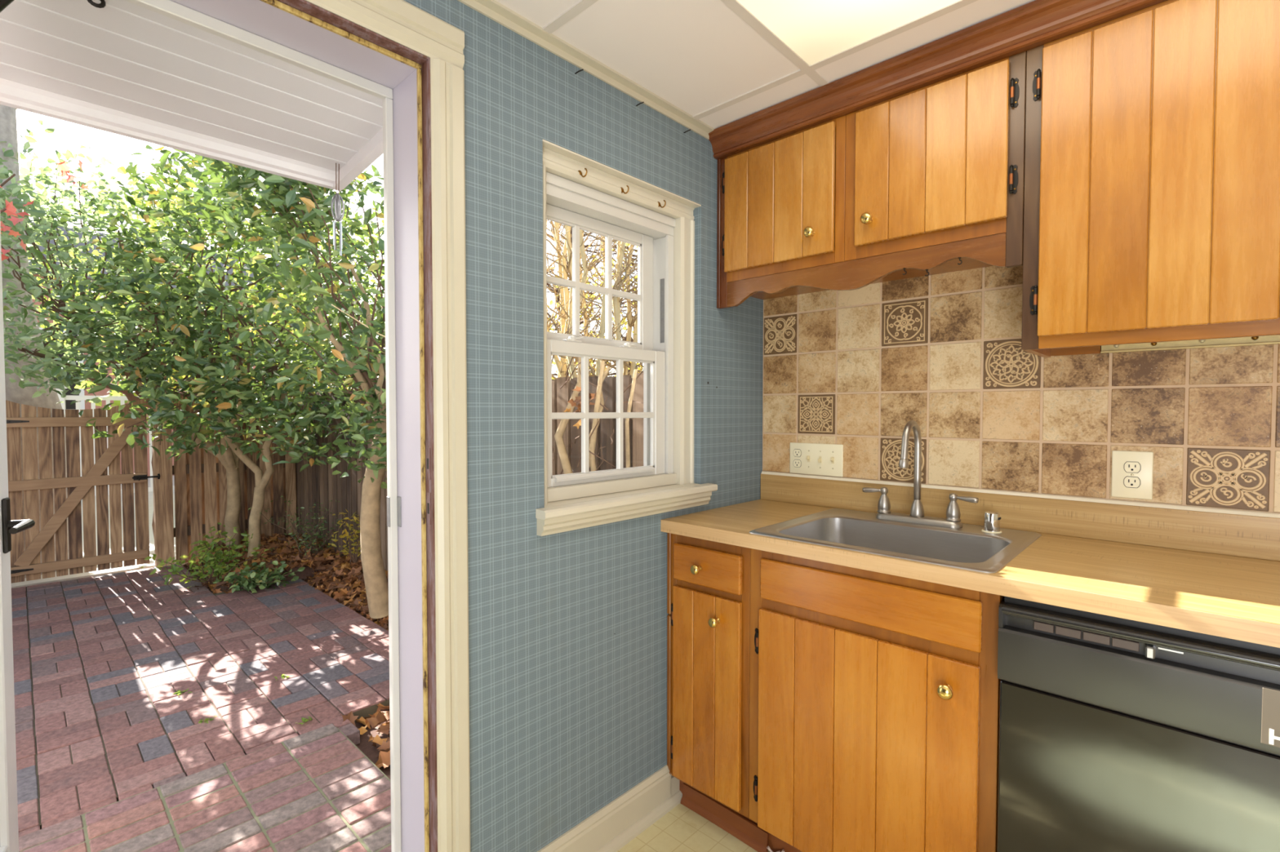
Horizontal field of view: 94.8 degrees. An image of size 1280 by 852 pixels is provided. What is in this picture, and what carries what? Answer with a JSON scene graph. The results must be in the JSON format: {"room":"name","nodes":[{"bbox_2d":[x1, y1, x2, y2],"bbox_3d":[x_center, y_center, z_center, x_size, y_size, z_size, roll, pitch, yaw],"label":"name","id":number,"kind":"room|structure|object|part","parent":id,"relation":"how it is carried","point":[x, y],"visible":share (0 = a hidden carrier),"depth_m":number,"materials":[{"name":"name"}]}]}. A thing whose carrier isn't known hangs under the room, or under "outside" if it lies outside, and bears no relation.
{"room":"kitchen","nodes":[
{"label":"kitchen","id":0,"kind":"room"},
{"bbox_2d":[404,0,763,851],"bbox_3d":[-0.796,0.037,1.111,0.190,3.000,3.860,1,2,43],"label":"wall","id":1,"kind":"structure","parent":0,"point":[567,630],"depth_m":1.55,"materials":[{"name":"blue paper"}]},
{"bbox_2d":[0,0,382,191],"bbox_3d":[-1.792,-1.108,0.926,1.050,0.430,2.870,1,2,43],"label":"porch roof","id":2,"kind":"structure","parent":1,"relation":"attached to","point":[124,68],"depth_m":1.71,"materials":[{"name":"grey wood"}]},
{"bbox_2d":[87,0,106,8],"bbox_3d":[-1.257,-0.984,1.359,0.024,0.031,0.029,0,2,6],"label":"ceiling hook","id":3,"kind":"object","parent":2,"relation":"attached to","point":[103,3],"visible":1,"depth_m":1.36,"materials":[{"name":"black metal"}]},
{"bbox_2d":[330,163,344,256],"bbox_3d":[-1.129,-0.808,2.199,0.044,0.344,0.045,1,2,21],"label":"wind chime","id":4,"kind":"object","parent":2,"relation":"hanging from","point":[337,197],"visible":1,"depth_m":2.19,"materials":[{"name":"silver metal"}]},
{"bbox_3d":[-1.129,-0.921,2.197,0.003,0.117,0.014,1,2,43],"label":"cord","id":5,"kind":"part","parent":4,"relation":"part of","materials":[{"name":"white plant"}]},
{"bbox_2d":[124,0,470,851],"bbox_3d":[-0.844,0.203,1.050,0.209,2.190,1.074,1,2,43],"label":"door frame","id":6,"kind":"structure","parent":1,"relation":"in","point":[397,52],"depth_m":1.34,"materials":[{"name":"beige paint"}]},
{"bbox_2d":[0,0,13,12],"bbox_3d":[-1.141,-0.765,1.050,0.621,0.025,0.025,1,2,28],"label":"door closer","id":7,"kind":"structure","parent":6,"relation":"attached to","point":[3,3],"depth_m":1.05,"materials":[{"name":"black metal"}]},
{"bbox_2d":[0,220,35,851],"bbox_3d":[-1.401,0.240,1.178,0.089,2.010,0.867,-1,2,-32],"label":"storm door","id":8,"kind":"structure","parent":6,"relation":"attached to","point":[9,833],"depth_m":1.50,"materials":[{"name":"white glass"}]},
{"bbox_3d":[-1.426,0.240,1.162,0.030,2.010,0.867,-1,2,-32],"label":"frame","id":9,"kind":"part","parent":8,"relation":"part of","materials":[{"name":"white metal"}]},
{"bbox_3d":[-1.568,0.255,1.485,0.134,0.140,0.058,1,2,43],"label":"lever handle","id":10,"kind":"part","parent":8,"relation":"part of","materials":[{"name":"black metal"}]},
{"bbox_3d":[-0.775,0.190,0.985,0.019,2.160,1.074,1,2,43],"label":"casing","id":11,"kind":"part","parent":6,"relation":"part of","materials":[{"name":"beige paint"}]},
{"bbox_3d":[-0.477,0.085,1.325,0.018,0.072,0.002,1,2,43],"label":"strike plate","id":12,"kind":"part","parent":6,"relation":"part of","materials":[{"name":"brown paint"}]},
{"bbox_3d":[-0.477,0.186,1.328,0.018,0.072,0.002,1,2,43],"label":"strike plate","id":13,"kind":"part","parent":6,"relation":"part of","materials":[{"name":"brown paint"}]},
{"bbox_2d":[457,0,714,139],"bbox_3d":[-0.778,-0.977,0.942,0.030,0.027,3.680,1,2,43],"label":"trim","id":14,"kind":"structure","parent":1,"relation":"attached to","point":[494,10],"depth_m":1.60,"materials":[{"name":"beige paint"}]},
{"bbox_2d":[537,764,682,851],"bbox_3d":[-0.130,1.187,1.686,0.034,0.128,0.791,1,2,43],"label":"baseboard","id":15,"kind":"structure","parent":1,"relation":"attached to","point":[611,828],"depth_m":1.77,"materials":[{"name":"beige paint"}]},
{"bbox_2d":[535,139,717,536],"bbox_3d":[-0.069,-0.238,1.843,0.230,1.030,0.747,1,2,43],"label":"window","id":16,"kind":"structure","parent":1,"relation":"in","point":[595,202],"depth_m":1.88,"materials":[{"name":"beige paint"}]},
{"bbox_2d":[577,168,587,177],"bbox_3d":[-0.159,-0.711,1.654,0.032,0.024,0.017,1,2,43],"label":"hook","id":17,"kind":"object","parent":16,"relation":"attached to","point":[579,171],"visible":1,"depth_m":1.66,"materials":[{"name":"gold metal"}]},
{"bbox_3d":[-0.143,-0.438,1.851,0.026,0.416,0.524,1,2,43],"label":"sash","id":18,"kind":"part","parent":16,"relation":"part of","materials":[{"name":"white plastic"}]},
{"bbox_3d":[-0.102,-0.040,1.831,0.039,0.419,0.538,1,2,43],"label":"sash","id":19,"kind":"part","parent":16,"relation":"part of","materials":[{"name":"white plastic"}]},
{"bbox_3d":[-0.118,-0.250,1.857,0.138,0.904,0.568,1,2,43],"label":"vinyl frame","id":20,"kind":"part","parent":16,"relation":"part of","materials":[{"name":"white plastic"}]},
{"bbox_2d":[620,185,629,194],"bbox_3d":[-0.045,-0.712,1.776,0.032,0.024,0.017,1,2,43],"label":"hook","id":21,"kind":"object","parent":16,"relation":"attached to","point":[622,188],"visible":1,"depth_m":1.78,"materials":[{"name":"gold metal"}]},
{"bbox_2d":[657,200,666,208],"bbox_3d":[0.071,-0.716,1.899,0.032,0.024,0.017,1,2,43],"label":"hook","id":22,"kind":"object","parent":16,"relation":"attached to","point":[659,203],"visible":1,"depth_m":1.90,"materials":[{"name":"gold metal"}]},
{"bbox_2d":[708,0,1167,159],"bbox_3d":[0.834,-0.963,1.521,1.579,0.075,0.083,1,2,43],"label":"crown molding","id":23,"kind":"structure","parent":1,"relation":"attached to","point":[1037,23],"depth_m":1.56,"materials":[{"name":"brown wood"}]},
{"bbox_2d":[617,804,769,851],"bbox_3d":[0.277,1.347,0.024,3.290,0.100,3.700,1,2,43],"label":"floor","id":24,"kind":"structure","parent":0,"point":[681,829],"depth_m":1.78,"materials":[{"name":"tile"}]},
{"bbox_2d":[666,533,756,825],"bbox_3d":[0.384,0.790,2.016,0.312,0.904,0.629,1,2,43],"label":"base cabinet","id":25,"kind":"object","parent":24,"relation":"on","point":[708,582],"visible":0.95,"depth_m":1.80,"materials":[{"name":"brown wood"}]},
{"bbox_3d":[0.172,0.438,1.799,0.032,0.032,0.036,1,2,43],"label":"knob","id":26,"kind":"part","parent":25,"relation":"part of","materials":[{"name":"gold metal"}]},
{"bbox_3d":[0.203,0.826,1.817,0.254,0.620,0.018,1,2,43],"label":"door","id":27,"kind":"part","parent":25,"relation":"part of","materials":[{"name":"orange wood"}]},
{"bbox_3d":[0.299,0.433,1.907,0.254,0.116,0.295,1,2,43],"label":"drawer","id":28,"kind":"part","parent":25,"relation":"part of","materials":[{"name":"orange wood"}]},
{"bbox_3d":[0.222,0.585,1.756,0.032,0.032,0.036,1,2,43],"label":"knob","id":29,"kind":"part","parent":25,"relation":"part of","materials":[{"name":"gold metal"}]},
{"bbox_2d":[680,783,768,851],"bbox_3d":[0.255,1.216,1.830,0.022,0.060,0.326,-2,2,-45],"label":"trim","id":30,"kind":"structure","parent":25,"relation":"attached to","point":[728,820],"depth_m":1.82,"materials":[{"name":"brown wood"}]},
{"bbox_2d":[766,846,784,851],"bbox_3d":[0.390,1.230,1.684,0.048,0.037,0.042,0,2,-2],"label":"bracket","id":31,"kind":"object","parent":24,"relation":"on","point":[768,848],"visible":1,"depth_m":1.70,"materials":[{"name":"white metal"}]},
{"bbox_2d":[749,548,1004,851],"bbox_3d":[0.728,0.799,1.692,0.632,0.904,0.629,1,2,43],"label":"base cabinet","id":32,"kind":"object","parent":24,"relation":"on","point":[874,697],"visible":0.91,"depth_m":1.46,"materials":[{"name":"brown wood"}]},
{"bbox_3d":[0.548,0.438,1.486,0.558,0.114,0.012,1,2,43],"label":"drawer","id":33,"kind":"part","parent":32,"relation":"part of","materials":[{"name":"orange wood"}]},
{"bbox_3d":[0.685,0.594,1.319,0.036,0.036,0.036,1,2,43],"label":"knob","id":34,"kind":"part","parent":32,"relation":"part of","materials":[{"name":"gold metal"}]},
{"bbox_2d":[660,471,1279,648],"bbox_3d":[0.853,0.274,1.573,1.585,0.149,0.612,1,2,43],"label":"countertop","id":35,"kind":"structure","parent":32,"relation":"on","point":[1205,571],"depth_m":1.44,"materials":[{"name":"laminate"}]},
{"bbox_2d":[749,508,1041,573],"bbox_3d":[0.724,0.360,1.681,0.625,0.225,0.558,1,2,43],"label":"sink","id":36,"kind":"object","parent":35,"relation":"in","point":[968,548],"depth_m":1.74,"materials":[{"name":"metal"}]},
{"bbox_3d":[1.012,0.275,1.692,0.050,0.057,0.050,1,2,43],"label":"air gap cap","id":37,"kind":"part","parent":36,"relation":"part of","materials":[{"name":"silver metal"}]},
{"bbox_2d":[862,420,978,528],"bbox_3d":[0.828,0.141,1.793,0.342,0.319,0.163,1,2,43],"label":"faucet","id":38,"kind":"object","parent":35,"relation":"on","point":[953,520],"visible":1,"depth_m":1.82,"materials":[{"name":"silver metal"}]},
{"bbox_3d":[0.773,0.238,1.921,0.089,0.081,0.041,1,2,43],"label":"handle","id":39,"kind":"part","parent":38,"relation":"part of","materials":[{"name":"silver metal"}]},
{"bbox_3d":[0.825,0.132,1.791,0.041,0.300,0.155,1,2,43],"label":"spout","id":40,"kind":"part","parent":38,"relation":"part of","materials":[{"name":"silver metal"}]},
{"bbox_3d":[0.865,0.290,1.836,0.254,0.019,0.056,1,2,43],"label":"plate","id":41,"kind":"part","parent":38,"relation":"part of","materials":[{"name":"silver metal"}]},
{"bbox_3d":[0.957,0.243,1.748,0.089,0.081,0.041,1,2,43],"label":"handle","id":42,"kind":"part","parent":38,"relation":"part of","materials":[{"name":"silver metal"}]},
{"bbox_2d":[996,596,1279,851],"bbox_3d":[1.183,0.814,1.266,0.606,0.898,0.589,1,2,43],"label":"dishwasher","id":43,"kind":"object","parent":24,"relation":"on","point":[1117,735],"visible":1,"depth_m":1.11,"materials":[{"name":"grey plastic"}]},
{"bbox_3d":[0.996,0.852,1.069,0.602,0.603,0.022,1,2,43],"label":"door","id":44,"kind":"part","parent":43,"relation":"part of","materials":[{"name":"black metal"}]},
{"bbox_3d":[0.993,0.467,1.055,0.606,0.163,0.032,1,2,43],"label":"control panel","id":45,"kind":"part","parent":43,"relation":"part of","materials":[{"name":"grey plastic"}]},
{"bbox_2d":[495,0,1035,128],"bbox_3d":[0.311,-1.026,-0.004,3.290,0.126,3.800,1,2,43],"label":"ceiling","id":46,"kind":"structure","parent":0,"point":[697,56],"depth_m":1.56,"materials":[{"name":"white"}]},
{"bbox_2d":[542,0,977,119],"bbox_3d":[0.346,-0.959,-0.104,3.100,0.005,3.700,1,2,43],"label":"grid","id":47,"kind":"object","parent":46,"relation":"attached to","point":[738,8],"depth_m":1.52,"materials":[{"name":"white metal"}]},
{"bbox_2d":[737,0,959,65],"bbox_3d":[0.708,-1.034,1.020,1.220,0.087,0.610,1,2,43],"label":"ceiling light","id":48,"kind":"object","parent":46,"relation":"attached to","point":[816,30],"visible":1,"depth_m":1.45,"materials":[{"name":"beige plastic"}]},
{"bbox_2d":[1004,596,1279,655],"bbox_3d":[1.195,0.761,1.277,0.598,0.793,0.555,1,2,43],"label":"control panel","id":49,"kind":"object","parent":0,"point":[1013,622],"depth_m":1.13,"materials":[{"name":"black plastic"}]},
{"bbox_3d":[1.601,0.029,1.393,3.290,3.000,0.160,1,2,43],"label":"wall","id":50,"kind":"structure","parent":0,"visible":0},
{"bbox_2d":[716,115,882,309],"bbox_3d":[0.533,-0.677,2.020,0.467,0.522,0.363,1,2,43],"label":"upper cabinet","id":51,"kind":"object","parent":50,"relation":"attached to","point":[780,202],"visible":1,"depth_m":1.90,"materials":[{"name":"brown wood"}]},
{"bbox_3d":[0.443,-0.728,1.916,0.397,0.389,0.017,1,2,43],"label":"door","id":52,"kind":"part","parent":51,"relation":"part of","materials":[{"name":"orange wood"}]},
{"bbox_3d":[0.466,-0.718,1.919,0.426,0.435,0.018,1,2,43],"label":"frame","id":53,"kind":"part","parent":51,"relation":"part of","materials":[{"name":"brown wood"}]},
{"bbox_3d":[0.521,-0.596,1.808,0.034,0.034,0.036,1,2,43],"label":"knob","id":54,"kind":"part","parent":51,"relation":"part of","materials":[{"name":"gold metal"}]},
{"bbox_2d":[844,51,1026,282],"bbox_3d":[0.869,-0.669,1.703,0.458,0.522,0.363,1,2,43],"label":"upper cabinet","id":55,"kind":"object","parent":50,"relation":"attached to","point":[942,162],"visible":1,"depth_m":1.57,"materials":[{"name":"brown wood"}]},
{"bbox_3d":[0.651,-0.594,1.686,0.034,0.034,0.036,1,2,43],"label":"knob","id":56,"kind":"part","parent":55,"relation":"part of","materials":[{"name":"gold metal"}]},
{"bbox_2d":[727,232,1006,307],"bbox_3d":[0.626,-0.453,1.789,0.848,0.086,0.033,1,2,43],"label":"valance","id":57,"kind":"object","parent":55,"relation":"attached to","point":[855,274],"visible":1,"depth_m":1.73,"materials":[{"name":"brown wood"}]},
{"bbox_3d":[0.777,-0.720,1.601,0.388,0.387,0.017,1,2,43],"label":"door","id":58,"kind":"part","parent":55,"relation":"part of","materials":[{"name":"orange wood"}]},
{"bbox_2d":[762,266,1279,514],"bbox_3d":[1.061,-0.148,1.781,1.584,0.700,0.008,1,2,43],"label":"tile backsplash","id":59,"kind":"structure","parent":50,"relation":"attached to","point":[942,353],"depth_m":1.77,"materials":[{"name":"tile"}]},
{"bbox_2d":[789,442,843,477],"bbox_3d":[0.649,0.121,2.160,0.208,0.115,0.019,1,2,43],"label":"switch plate","id":60,"kind":"object","parent":59,"relation":"attached to","point":[813,459],"visible":1,"depth_m":2.15,"materials":[{"name":"beige plastic"}]},
{"bbox_2d":[793,459,801,467],"bbox_3d":[0.592,0.141,2.217,0.033,0.028,0.002,1,2,43],"label":"receptacle","id":61,"kind":"object","parent":60,"relation":"attached to","point":[797,463],"depth_m":2.22,"materials":[{"name":"beige plastic"}]},
{"bbox_2d":[793,448,801,457],"bbox_3d":[0.592,0.102,2.216,0.033,0.028,0.002,1,2,43],"label":"receptacle","id":62,"kind":"object","parent":60,"relation":"attached to","point":[797,452],"depth_m":2.21,"materials":[{"name":"beige plastic"}]},
{"bbox_2d":[1111,450,1153,499],"bbox_3d":[1.299,0.129,1.554,0.084,0.125,0.008,1,2,43],"label":"outlet","id":63,"kind":"object","parent":59,"relation":"attached to","point":[1132,472],"visible":1,"depth_m":1.55,"materials":[{"name":"beige plastic"}]},
{"bbox_2d":[1123,476,1140,488],"bbox_3d":[1.297,0.148,1.552,0.035,0.030,0.002,1,2,43],"label":"receptacle","id":64,"kind":"object","parent":63,"relation":"attached to","point":[1128,482],"depth_m":1.55,"materials":[{"name":"beige plastic"}]},
{"bbox_2d":[1124,461,1141,473],"bbox_3d":[1.297,0.109,1.551,0.035,0.030,0.002,1,2,43],"label":"receptacle","id":65,"kind":"object","parent":63,"relation":"attached to","point":[1130,467],"depth_m":1.55,"materials":[{"name":"beige plastic"}]},
{"bbox_2d":[1021,0,1279,357],"bbox_3d":[1.274,-0.553,1.324,0.652,0.733,0.363,1,2,43],"label":"upper cabinet","id":66,"kind":"object","parent":50,"relation":"attached to","point":[1152,198],"depth_m":1.28,"materials":[{"name":"brown wood"}]},
{"bbox_3d":[1.425,-0.207,1.412,0.504,0.032,0.016,1,2,43],"label":"mounting strip","id":67,"kind":"part","parent":66,"relation":"part of","materials":[{"name":"beige wood"}]},
{"label":"outside","id":68,"kind":"structure","parent":0,"visible":0},
{"bbox_2d":[18,724,391,851],"bbox_3d":[-1.641,1.450,1.485,1.424,0.063,2.117,1,2,43],"label":"brick landing","id":69,"kind":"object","parent":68,"point":[147,802],"visible":0.8,"depth_m":2.14,"materials":[{"name":"red brick"}]},
{"bbox_2d":[19,727,391,851],"bbox_3d":[-1.623,1.461,1.482,1.470,0.072,2.108,1,2,43],"label":"mortar","id":70,"kind":"object","parent":69,"relation":"on","point":[166,810],"visible":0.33,"depth_m":2.14,"materials":[{"name":"grey concrete"}]},
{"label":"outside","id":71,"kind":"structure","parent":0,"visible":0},
{"bbox_2d":[11,563,389,837],"bbox_3d":[-3.405,1.398,3.574,4.302,0.065,2.866,1,2,43],"label":"brick patio","id":72,"kind":"structure","parent":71,"point":[331,674],"depth_m":3.21,"materials":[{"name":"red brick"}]},
{"bbox_2d":[0,158,90,261],"bbox_3d":[-4.810,-0.317,4.132,1.344,3.458,0.889,0,2,-9],"label":"maple tree","id":73,"kind":"object","parent":72,"relation":"on","point":[10,209],"visible":0.98,"depth_m":4.06,"materials":[{"name":"red plant"}]},
{"bbox_2d":[151,391,174,566],"bbox_3d":[-4.479,0.546,5.525,0.095,1.740,0.133,1,2,43],"label":"gate post","id":74,"kind":"object","parent":72,"relation":"on","point":[163,521],"visible":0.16,"depth_m":5.49,"materials":[{"name":"wood"}]},
{"bbox_2d":[173,688,192,695],"bbox_3d":[-2.374,1.377,3.047,0.090,0.018,0.056,1,2,23],"label":"moss tuft","id":75,"kind":"object","parent":72,"relation":"on","point":[179,692],"visible":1,"depth_m":3.05,"materials":[{"name":"green plant"}]},
{"bbox_2d":[198,715,217,723],"bbox_3d":[-2.041,1.382,2.776,0.062,0.020,0.064,-1,2,-18],"label":"moss tuft","id":76,"kind":"object","parent":72,"relation":"on","point":[206,719],"visible":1,"depth_m":2.77,"materials":[{"name":"green plant"}]},
{"bbox_2d":[212,560,305,593],"bbox_3d":[-3.152,1.236,4.807,0.569,0.229,0.475,1,2,20],"label":"ivy","id":77,"kind":"object","parent":72,"relation":"on","point":[256,578],"visible":1,"depth_m":4.77,"materials":[{"name":"green plant"}]},
{"bbox_2d":[274,674,289,680],"bbox_3d":[-1.960,1.372,3.222,0.064,0.016,0.069,1,2,43],"label":"moss tuft","id":78,"kind":"object","parent":72,"relation":"on","point":[282,677],"visible":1,"depth_m":3.22,"materials":[{"name":"green plant"}]},
{"bbox_2d":[294,716,312,724],"bbox_3d":[-1.582,1.384,2.769,0.063,0.017,0.072,1,2,43],"label":"moss tuft","id":79,"kind":"object","parent":72,"relation":"on","point":[303,718],"visible":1,"depth_m":2.77,"materials":[{"name":"green plant"}]},
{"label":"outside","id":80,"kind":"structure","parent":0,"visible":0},
{"bbox_2d":[11,475,187,588],"bbox_3d":[-12.588,1.224,14.698,24.060,0.285,28.000,1,2,43],"label":"ground","id":81,"kind":"structure","parent":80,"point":[152,563],"depth_m":5.80,"materials":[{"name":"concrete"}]},
{"bbox_2d":[0,104,85,577],"bbox_3d":[-6.497,-1.555,5.263,2.522,5.875,2.273,1,2,20],"label":"tree","id":82,"kind":"object","parent":81,"relation":"on","point":[8,125],"visible":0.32,"depth_m":5.38,"materials":[{"name":"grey plant"}]},
{"bbox_2d":[55,385,174,496],"bbox_3d":[-6.892,0.335,8.511,0.180,1.800,2.350,1,2,43],"label":"railing","id":83,"kind":"object","parent":81,"relation":"on","point":[122,398],"visible":0.11,"depth_m":7.97,"materials":[{"name":"white paint"}]},
{"bbox_3d":[-7.630,0.356,7.729,0.180,1.800,0.200,1,2,43],"label":"post","id":84,"kind":"part","parent":83,"relation":"part of","materials":[{"name":"white paint"}]},
{"bbox_3d":[-6.834,-0.397,8.553,0.040,0.060,2.180,1,2,43],"label":"rail","id":85,"kind":"part","parent":83,"relation":"part of","materials":[{"name":"white paint"}]},
{"bbox_3d":[-6.834,0.903,8.589,0.040,0.060,2.180,1,2,43],"label":"rail","id":86,"kind":"part","parent":83,"relation":"part of","materials":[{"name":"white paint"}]},
{"bbox_2d":[0,120,235,537],"bbox_3d":[-4.736,-0.702,4.963,2.410,4.121,2.484,0,2,-7],"label":"leafy tree","id":87,"kind":"object","parent":81,"relation":"on","point":[49,357],"visible":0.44,"depth_m":4.74,"materials":[{"name":"green plant"}]},
{"bbox_2d":[27,162,318,421],"bbox_3d":[-6.725,-1.377,8.747,4.090,5.316,3.779,0,2,-12],"label":"tree","id":88,"kind":"object","parent":81,"relation":"on","point":[122,168],"visible":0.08,"depth_m":8.12,"materials":[{"name":"green plant"}]},
{"bbox_2d":[25,222,320,476],"bbox_3d":[-13.457,-1.649,13.377,5.300,5.700,10.600,1,2,43],"label":"neighbor house","id":89,"kind":"structure","parent":81,"relation":"on","point":[83,406],"depth_m":12.51,"materials":[{"name":"grey"}]},
{"bbox_3d":[-11.841,-1.103,11.730,0.010,1.540,0.940,1,2,43],"label":"pane","id":90,"kind":"part","parent":89,"relation":"part of","materials":[{"name":"glass"}]},
{"bbox_2d":[110,286,381,396],"bbox_3d":[-6.821,-0.801,10.657,4.819,4.069,4.525,1,2,43],"label":"tree","id":91,"kind":"object","parent":81,"relation":"on","point":[254,331],"visible":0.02,"depth_m":9.71,"materials":[{"name":"green plant"}]},
{"bbox_2d":[221,324,342,393],"bbox_3d":[-6.214,-0.266,9.261,2.479,3.118,2.284,0,2,-2],"label":"tree","id":92,"kind":"object","parent":81,"relation":"on","point":[260,383],"visible":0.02,"depth_m":9.22,"materials":[{"name":"green plant"}]},
{"bbox_2d":[245,200,385,394],"bbox_3d":[-4.328,-1.150,9.568,3.559,4.834,3.620,0,2,12],"label":"tree","id":93,"kind":"object","parent":81,"relation":"on","point":[365,227],"visible":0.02,"depth_m":8.91,"materials":[{"name":"green plant"}]},
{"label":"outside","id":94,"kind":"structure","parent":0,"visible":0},
{"bbox_3d":[3.540,1.366,9.211,6.940,0.300,13.860,1,2,43],"label":"ground","id":95,"kind":"structure","parent":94,"visible":0},
{"bbox_2d":[546,220,641,377],"bbox_3d":[-1.093,-1.865,8.573,3.420,6.304,3.586,-1,2,-37],"label":"bare tree","id":96,"kind":"object","parent":95,"relation":"on","point":[581,322],"visible":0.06,"depth_m":8.49,"materials":[{"name":"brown plant"}]},
{"bbox_2d":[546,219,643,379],"bbox_3d":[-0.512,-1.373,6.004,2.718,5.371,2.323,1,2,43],"label":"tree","id":97,"kind":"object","parent":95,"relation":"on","point":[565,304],"visible":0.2,"depth_m":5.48,"materials":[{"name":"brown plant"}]},
{"bbox_2d":[563,228,643,376],"bbox_3d":[0.203,-1.624,8.370,3.184,5.849,2.614,1,2,43],"label":"bare tree","id":98,"kind":"object","parent":95,"relation":"on","point":[633,255],"visible":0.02,"depth_m":8.10,"materials":[{"name":"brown plant"}]},
{"bbox_2d":[595,240,637,364],"bbox_3d":[0.980,-1.349,6.522,2.844,5.384,2.770,-1,2,-43],"label":"bare tree","id":99,"kind":"object","parent":95,"relation":"on","point":[595,241],"visible":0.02,"depth_m":6.53,"materials":[{"name":"brown plant"}]},
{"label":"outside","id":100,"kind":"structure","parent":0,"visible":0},
{"bbox_2d":[182,548,390,779],"bbox_3d":[-2.796,1.367,3.349,5.740,0.186,3.320,1,2,43],"label":"planting bed","id":101,"kind":"object","parent":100,"point":[366,747],"depth_m":2.82,"materials":[{"name":"brown soil"}]},
{"bbox_2d":[3,144,385,560],"bbox_3d":[-3.418,-0.606,5.127,2.759,3.816,2.607,0,2,7],"label":"tree","id":102,"kind":"object","parent":101,"relation":"on","point":[229,395],"visible":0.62,"depth_m":4.63,"materials":[{"name":"green plant"}]},
{"bbox_2d":[172,392,297,563],"bbox_3d":[-4.093,0.487,6.026,0.085,1.632,1.108,1,2,43],"label":"fence","id":103,"kind":"object","parent":101,"relation":"on","point":[200,479],"visible":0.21,"depth_m":5.86,"materials":[{"name":"brown wood"}]},
{"bbox_2d":[183,532,390,768],"bbox_3d":[-2.279,1.314,4.355,4.986,0.399,1.260,1,2,43],"label":"fallen leaves","id":104,"kind":"object","parent":101,"relation":"on","point":[353,577],"visible":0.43,"depth_m":4.99,"materials":[{"name":"brown plant"}]},
{"bbox_2d":[141,522,274,588],"bbox_3d":[-3.609,1.097,4.954,0.647,0.480,0.892,0,2,8],"label":"shrub","id":105,"kind":"object","parent":104,"relation":"on","point":[216,558],"visible":0.98,"depth_m":5.00,"materials":[{"name":"green plant"}]},
{"bbox_2d":[125,151,388,618],"bbox_3d":[-1.795,-0.321,3.904,1.988,3.342,2.071,0,2,-13],"label":"tree","id":106,"kind":"object","parent":104,"relation":"on","point":[281,191],"visible":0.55,"depth_m":3.61,"materials":[{"name":"green plant"}]},
{"bbox_2d":[248,496,344,555],"bbox_3d":[-3.062,0.938,5.581,0.833,0.605,1.016,0,2,12],"label":"shrub","id":107,"kind":"object","parent":104,"relation":"on","point":[313,549],"visible":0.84,"depth_m":5.46,"materials":[{"name":"green plant"}]},
{"bbox_2d":[328,510,360,565],"bbox_3d":[-2.532,0.986,5.166,0.314,0.528,0.310,1,2,43],"label":"sapling","id":108,"kind":"object","parent":104,"relation":"on","point":[356,537],"visible":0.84,"depth_m":5.18,"materials":[{"name":"green plant"}]},
{"bbox_2d":[294,372,643,571],"bbox_3d":[-1.641,0.570,4.489,5.756,1.750,0.096,1,2,43],"label":"fence","id":109,"kind":"object","parent":101,"relation":"on","point":[316,483],"visible":0.1,"depth_m":5.10,"materials":[{"name":"brown wood"}]},
{"bbox_3d":[-3.700,0.532,6.435,0.090,1.720,0.090,1,2,43],"label":"post","id":110,"kind":"part","parent":109,"relation":"part of","materials":[{"name":"brown wood"}]},
{"bbox_3d":[-2.609,0.560,5.406,0.090,1.720,0.090,1,2,43],"label":"post","id":111,"kind":"part","parent":109,"relation":"part of","materials":[{"name":"brown wood"}]},
{"bbox_2d":[551,319,643,475],"bbox_3d":[-0.306,0.433,2.938,0.230,2.030,1.076,-1,2,-43],"label":"bare shrub","id":112,"kind":"object","parent":101,"relation":"on","point":[575,397],"visible":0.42,"depth_m":2.87,"materials":[{"name":"beige plant"}]},
{"bbox_3d":[-5.281,0.570,4.675,0.095,1.740,0.130,1,2,43],"label":"gate post","id":113,"kind":"object","parent":101,"relation":"on","visible":0},
{"bbox_2d":[5,399,157,583],"bbox_3d":[-4.844,0.509,5.086,0.104,1.548,1.050,1,2,43],"label":"gate","id":114,"kind":"object","parent":113,"relation":"attached to","point":[27,562],"visible":0.85,"depth_m":5.08,"materials":[{"name":"brown wood"}]},
{"bbox_3d":[-4.880,-0.036,5.053,0.038,0.080,0.975,1,2,43],"label":"rail","id":115,"kind":"part","parent":114,"relation":"part of","materials":[{"name":"brown wood"}]},
{"bbox_3d":[-4.880,0.483,5.067,0.038,0.085,0.975,1,2,43],"label":"rail","id":116,"kind":"part","parent":114,"relation":"part of","materials":[{"name":"brown wood"}]},
{"bbox_3d":[-4.880,1.186,5.086,0.038,0.075,0.975,1,2,43],"label":"rail","id":117,"kind":"part","parent":114,"relation":"part of","materials":[{"name":"brown wood"}]}
]}

